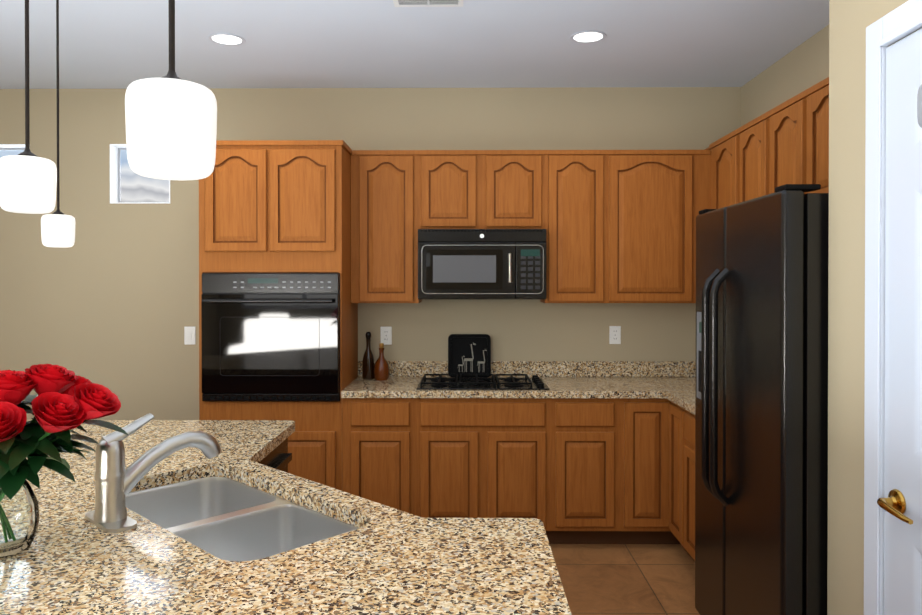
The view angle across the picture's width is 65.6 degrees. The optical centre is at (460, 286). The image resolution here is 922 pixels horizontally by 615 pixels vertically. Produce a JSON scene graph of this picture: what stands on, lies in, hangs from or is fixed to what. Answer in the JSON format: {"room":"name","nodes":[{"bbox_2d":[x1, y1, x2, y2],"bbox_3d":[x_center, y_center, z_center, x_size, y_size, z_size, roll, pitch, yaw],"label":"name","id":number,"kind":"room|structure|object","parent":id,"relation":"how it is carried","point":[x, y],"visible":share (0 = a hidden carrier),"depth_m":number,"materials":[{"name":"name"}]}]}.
{"room":"kitchen","nodes":[
{"label":"kitchen","id":0,"kind":"room"},
{"bbox_2d":[0,87,740,419],"bbox_3d":[-0.951,0.093,4.663,5.480,2.740,0.120,0,0,1],"label":"wall","id":1,"kind":"structure","parent":0,"point":[109,299],"depth_m":4.60,"materials":[{"name":"paint"}]},
{"bbox_2d":[0,144,24,157],"bbox_3d":[-2.975,-0.729,4.673,0.387,0.382,0.114,0,0,1],"label":"window","id":2,"kind":"structure","parent":1,"relation":"in","point":[10,149],"depth_m":4.71,"materials":[{"name":"white"}]},
{"bbox_2d":[110,144,169,203],"bbox_3d":[-2.068,-0.729,4.664,0.390,0.382,0.114,0,0,1],"label":"window","id":3,"kind":"structure","parent":1,"relation":"in","point":[128,185],"depth_m":4.71,"materials":[{"name":"white"}]},
{"bbox_2d":[184,327,195,344],"bbox_3d":[-1.746,0.314,4.604,0.072,0.116,0.014,0,0,1],"label":"switch plate","id":4,"kind":"object","parent":1,"relation":"attached to","point":[189,335],"visible":1,"depth_m":4.61,"materials":[{"name":"white plastic"}]},
{"bbox_2d":[381,327,391,344],"bbox_3d":[-0.481,0.314,4.595,0.072,0.116,0.009,0,0,1],"label":"wall outlet","id":5,"kind":"object","parent":1,"relation":"attached to","point":[386,335],"visible":0.94,"depth_m":4.59,"materials":[{"name":"white plastic"}]},
{"bbox_2d":[351,150,421,302],"bbox_3d":[-0.458,-0.358,4.441,0.408,0.913,0.304,0,0,1],"label":"upper cabinet","id":6,"kind":"object","parent":1,"relation":"attached to","point":[384,183],"depth_m":4.29,"materials":[{"name":"brown wood"}]},
{"bbox_2d":[419,150,482,228],"bbox_3d":[-0.067,-0.580,4.436,0.376,0.469,0.304,0,0,1],"label":"upper cabinet","id":7,"kind":"object","parent":1,"relation":"attached to","point":[450,181],"depth_m":4.29,"materials":[{"name":"brown wood"}]},
{"bbox_2d":[418,229,546,298],"bbox_3d":[0.125,-0.134,4.373,0.757,0.414,0.432,0,0,1],"label":"microwave","id":8,"kind":"object","parent":7,"relation":"attached to","point":[482,263],"visible":1,"depth_m":4.20,"materials":[{"name":"black metal"}]},
{"bbox_2d":[483,150,546,228],"bbox_3d":[0.314,-0.580,4.432,0.385,0.469,0.304,0,0,1],"label":"upper cabinet","id":9,"kind":"object","parent":1,"relation":"attached to","point":[514,181],"depth_m":4.28,"materials":[{"name":"brown wood"}]},
{"bbox_2d":[540,150,610,302],"bbox_3d":[0.689,-0.358,4.430,0.366,0.913,0.304,0,0,1],"label":"upper cabinet","id":10,"kind":"object","parent":1,"relation":"attached to","point":[578,242],"depth_m":4.28,"materials":[{"name":"brown wood"}]},
{"bbox_2d":[609,326,620,343],"bbox_3d":[0.987,0.309,4.581,0.072,0.116,0.009,0,0,1],"label":"wall outlet","id":11,"kind":"object","parent":1,"relation":"attached to","point":[614,334],"visible":1,"depth_m":4.58,"materials":[{"name":"white plastic"}]},
{"bbox_2d":[611,148,706,302],"bbox_3d":[1.187,-0.378,4.425,0.630,0.952,0.304,0,0,1],"label":"upper cabinet","id":12,"kind":"object","parent":1,"relation":"attached to","point":[619,226],"depth_m":4.28,"materials":[{"name":"brown wood"}]},
{"bbox_2d":[0,0,828,88],"bbox_3d":[-0.986,-1.292,0.924,5.720,0.080,7.580,0,0,1],"label":"ceiling","id":13,"kind":"structure","parent":0,"point":[113,44],"depth_m":3.72,"materials":[{"name":"paint"}]},
{"bbox_2d":[0,0,56,213],"bbox_3d":[-1.047,-0.717,1.725,0.124,1.076,0.124,0,0,1],"label":"pendant light","id":14,"kind":"object","parent":13,"relation":"hanging from","point":[28,181],"visible":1,"depth_m":1.69,"materials":[{"name":"white glass"}]},
{"bbox_2d":[41,0,74,247],"bbox_3d":[-1.603,-0.710,2.844,0.121,1.106,0.121,0,0,1],"label":"pendant light","id":15,"kind":"object","parent":13,"relation":"hanging from","point":[57,228],"visible":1,"depth_m":2.82,"materials":[{"name":"white glass"}]},
{"bbox_2d":[125,0,216,180],"bbox_3d":[-0.437,-0.709,1.079,0.129,1.085,0.129,0,0,1],"label":"pendant light","id":16,"kind":"object","parent":13,"relation":"hanging from","point":[171,123],"visible":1,"depth_m":1.03,"materials":[{"name":"white glass"}]},
{"bbox_2d":[208,33,245,45],"bbox_3d":[-1.200,-1.267,3.666,0.184,0.005,0.184,0,0,1],"label":"recessed light","id":17,"kind":"object","parent":13,"relation":"in","point":[226,39],"visible":1,"depth_m":3.67,"materials":[{"name":"white"}]},
{"bbox_2d":[393,0,462,6],"bbox_3d":[-0.145,-1.260,3.116,0.310,0.012,0.210,0,0,1],"label":"ceiling vent","id":18,"kind":"object","parent":13,"relation":"in","point":[428,3],"visible":1,"depth_m":3.18,"materials":[{"name":"white metal"}]},
{"bbox_2d":[570,30,605,43],"bbox_3d":[0.645,-1.267,3.629,0.184,0.005,0.184,0,0,1],"label":"recessed light","id":19,"kind":"object","parent":13,"relation":"in","point":[585,37],"visible":1,"depth_m":3.63,"materials":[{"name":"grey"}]},
{"bbox_2d":[917,84,921,127],"bbox_3d":[1.014,-0.796,1.518,0.100,0.916,0.100,0,0,1],"label":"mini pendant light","id":20,"kind":"object","parent":13,"relation":"hanging from","point":[919,106],"visible":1,"depth_m":1.52,"materials":[{"name":"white glass"}]},
{"bbox_2d":[550,544,699,614],"bbox_3d":[-0.986,1.518,0.942,5.720,0.060,7.580,0,0,1],"label":"floor","id":21,"kind":"structure","parent":0,"point":[627,579],"depth_m":3.61,"materials":[{"name":"tile"}]},
{"bbox_2d":[199,140,357,490],"bbox_3d":[-1.061,0.323,4.299,0.815,2.286,0.609,0,0,1],"label":"tall cabinet","id":22,"kind":"object","parent":21,"relation":"on","point":[274,206],"visible":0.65,"depth_m":4.00,"materials":[{"name":"brown wood"}]},
{"bbox_2d":[201,273,339,400],"bbox_3d":[-1.061,0.281,4.231,0.772,0.719,0.629,0,0,1],"label":"wall oven","id":23,"kind":"object","parent":22,"relation":"in","point":[270,336],"visible":1,"depth_m":3.98,"materials":[{"name":"black"}]},
{"bbox_2d":[342,398,417,515],"bbox_3d":[-0.459,1.042,4.298,0.409,0.848,0.609,0,0,1],"label":"base cabinet","id":24,"kind":"object","parent":21,"relation":"on","point":[380,435],"depth_m":4.00,"materials":[{"name":"brown wood"}]},
{"bbox_2d":[418,398,553,543],"bbox_3d":[0.125,1.042,4.292,0.760,0.848,0.609,0,0,1],"label":"base cabinet","id":25,"kind":"object","parent":21,"relation":"on","point":[478,457],"depth_m":3.99,"materials":[{"name":"brown wood"}]},
{"bbox_2d":[341,361,695,398],"bbox_3d":[0.560,0.548,4.266,2.448,0.140,0.648,0,0,1],"label":"countertop","id":26,"kind":"structure","parent":25,"relation":"on","point":[564,379],"depth_m":4.41,"materials":[{"name":"stone"}]},
{"bbox_2d":[362,332,374,379],"bbox_3d":[-0.577,0.428,4.462,0.076,0.297,0.076,0,0,1],"label":"decanter","id":27,"kind":"object","parent":26,"relation":"on","point":[368,362],"visible":1,"depth_m":4.44,"materials":[{"name":"brown"}]},
{"bbox_2d":[374,343,389,380],"bbox_3d":[-0.493,0.462,4.436,0.100,0.228,0.100,0,0,1],"label":"decanter","id":28,"kind":"object","parent":26,"relation":"on","point":[381,369],"visible":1,"depth_m":4.40,"materials":[{"name":"brown glass"}]},
{"bbox_2d":[448,334,490,377],"bbox_3d":[0.053,0.438,4.535,0.270,0.275,0.063,0,0,1],"label":"tray","id":29,"kind":"object","parent":26,"relation":"on","point":[469,353],"visible":0.96,"depth_m":4.54,"materials":[{"name":"black"}]},
{"bbox_2d":[416,374,549,389],"bbox_3d":[0.126,0.559,4.243,0.750,0.036,0.445,0,0,1],"label":"gas cooktop","id":30,"kind":"object","parent":26,"relation":"in","point":[535,382],"visible":1,"depth_m":4.13,"materials":[{"name":"black metal"}]},
{"bbox_2d":[554,398,621,543],"bbox_3d":[0.695,1.042,4.287,0.381,0.848,0.609,0,0,1],"label":"base cabinet","id":31,"kind":"object","parent":21,"relation":"on","point":[590,471],"depth_m":3.99,"materials":[{"name":"brown wood"}]},
{"bbox_2d":[622,399,665,543],"bbox_3d":[1.031,1.042,4.284,0.290,0.848,0.609,0,0,1],"label":"base cabinet","id":32,"kind":"object","parent":21,"relation":"on","point":[643,420],"depth_m":3.98,"materials":[{"name":"brown wood"}]},
{"bbox_2d":[666,399,677,543],"bbox_3d":[1.465,1.045,3.831,0.629,0.848,0.260,0,0,1],"label":"base cabinet","id":33,"kind":"object","parent":21,"relation":"on","point":[671,408],"depth_m":3.92,"materials":[{"name":"brown wood"}]},
{"bbox_2d":[665,369,694,414],"bbox_3d":[1.455,0.553,3.498,0.643,0.140,0.870,0,0,1],"label":"countertop","id":34,"kind":"structure","parent":33,"relation":"on","point":[673,381],"depth_m":4.11,"materials":[{"name":"stone"}]},
{"bbox_2d":[678,405,694,561],"bbox_3d":[1.462,1.047,3.514,0.629,0.848,0.375,0,0,1],"label":"base cabinet","id":35,"kind":"object","parent":21,"relation":"on","point":[686,420],"depth_m":3.64,"materials":[{"name":"brown wood"}]},
{"bbox_2d":[695,184,828,614],"bbox_3d":[1.329,0.579,2.619,0.822,1.796,0.850,0,0,1],"label":"refrigerator","id":36,"kind":"object","parent":21,"relation":"on","point":[761,455],"visible":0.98,"depth_m":2.33,"materials":[{"name":"black metal"}]},
{"bbox_3d":[-1.368,1.054,1.608,3.057,0.859,2.870,0,0,1],"label":"kitchen island","id":37,"kind":"object","parent":21,"relation":"on","visible":0},
{"bbox_2d":[259,438,291,472],"bbox_3d":[-0.724,0.997,2.696,0.049,0.739,0.600,0,0,1],"label":"dishwasher","id":38,"kind":"object","parent":37,"relation":"attached to","point":[278,457],"visible":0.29,"depth_m":2.83,"materials":[{"name":"black"}]},
{"bbox_2d":[0,420,570,614],"bbox_3d":[-1.377,0.604,1.592,3.155,0.040,2.977,0,0,1],"label":"island countertop","id":39,"kind":"structure","parent":37,"relation":"on","point":[381,560],"depth_m":1.53,"materials":[{"name":"stone"}]},
{"bbox_2d":[0,364,127,557],"bbox_3d":[-0.982,0.379,1.578,0.469,0.408,0.347,0,0,1],"label":"vase","id":40,"kind":"object","parent":39,"relation":"on","point":[63,401],"visible":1,"depth_m":1.56,"materials":[{"name":"clear glass"}]},
{"bbox_2d":[85,413,220,532],"bbox_3d":[-0.803,0.453,1.835,0.293,0.256,0.282,0,0,1],"label":"faucet","id":41,"kind":"object","parent":39,"relation":"on","point":[116,481],"visible":0.98,"depth_m":1.76,"materials":[{"name":"silver metal"}]},
{"bbox_2d":[125,477,358,560],"bbox_3d":[-0.635,0.725,1.926,0.864,0.205,0.424,0,1,44],"label":"double-bowl sink","id":42,"kind":"object","parent":39,"relation":"in","point":[225,518],"visible":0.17,"depth_m":2.03,"materials":[{"name":"silver metal"}]},
{"bbox_2d":[741,25,828,125],"bbox_3d":[1.814,0.118,0.907,0.120,2.740,7.580,0,0,1],"label":"wall","id":43,"kind":"structure","parent":0,"point":[803,66],"depth_m":3.89,"materials":[{"name":"paint"}]},
{"bbox_2d":[711,130,734,208],"bbox_3d":[1.629,-0.371,4.008,0.304,0.945,0.375,0,0,1],"label":"upper cabinet","id":44,"kind":"object","parent":43,"relation":"attached to","point":[723,149],"depth_m":4.03,"materials":[{"name":"brown wood"}]},
{"bbox_2d":[735,114,762,203],"bbox_3d":[1.626,-0.369,3.628,0.304,0.945,0.385,0,0,1],"label":"upper cabinet","id":45,"kind":"object","parent":43,"relation":"attached to","point":[749,137],"depth_m":3.66,"materials":[{"name":"brown wood"}]},
{"bbox_2d":[763,92,802,195],"bbox_3d":[1.622,-0.366,3.245,0.304,0.945,0.380,0,0,1],"label":"upper cabinet","id":46,"kind":"object","parent":43,"relation":"attached to","point":[782,124],"depth_m":3.27,"materials":[{"name":"brown wood"}]},
{"bbox_2d":[803,77,828,193],"bbox_3d":[1.619,-0.586,2.866,0.304,0.501,0.375,0,0,1],"label":"upper cabinet","id":47,"kind":"object","parent":43,"relation":"attached to","point":[815,98],"depth_m":2.96,"materials":[{"name":"brown wood"}]},
{"bbox_2d":[827,0,920,614],"bbox_3d":[1.418,0.126,-0.295,0.650,2.740,4.930,0,0,1],"label":"wall","id":48,"kind":"structure","parent":0,"point":[850,21],"depth_m":2.06,"materials":[{"name":"paint"}]},
{"bbox_2d":[864,0,921,614],"bbox_3d":[1.096,0.392,1.454,0.024,2.184,0.981,0,0,1],"label":"door frame","id":49,"kind":"structure","parent":48,"relation":"attached to","point":[883,33],"depth_m":1.88,"materials":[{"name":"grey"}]},
{"bbox_2d":[877,28,921,614],"bbox_3d":[1.072,0.428,1.454,0.070,2.088,0.813,0,0,1],"label":"pantry door","id":50,"kind":"structure","parent":48,"relation":"in","point":[900,503],"depth_m":1.78,"materials":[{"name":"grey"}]}
]}

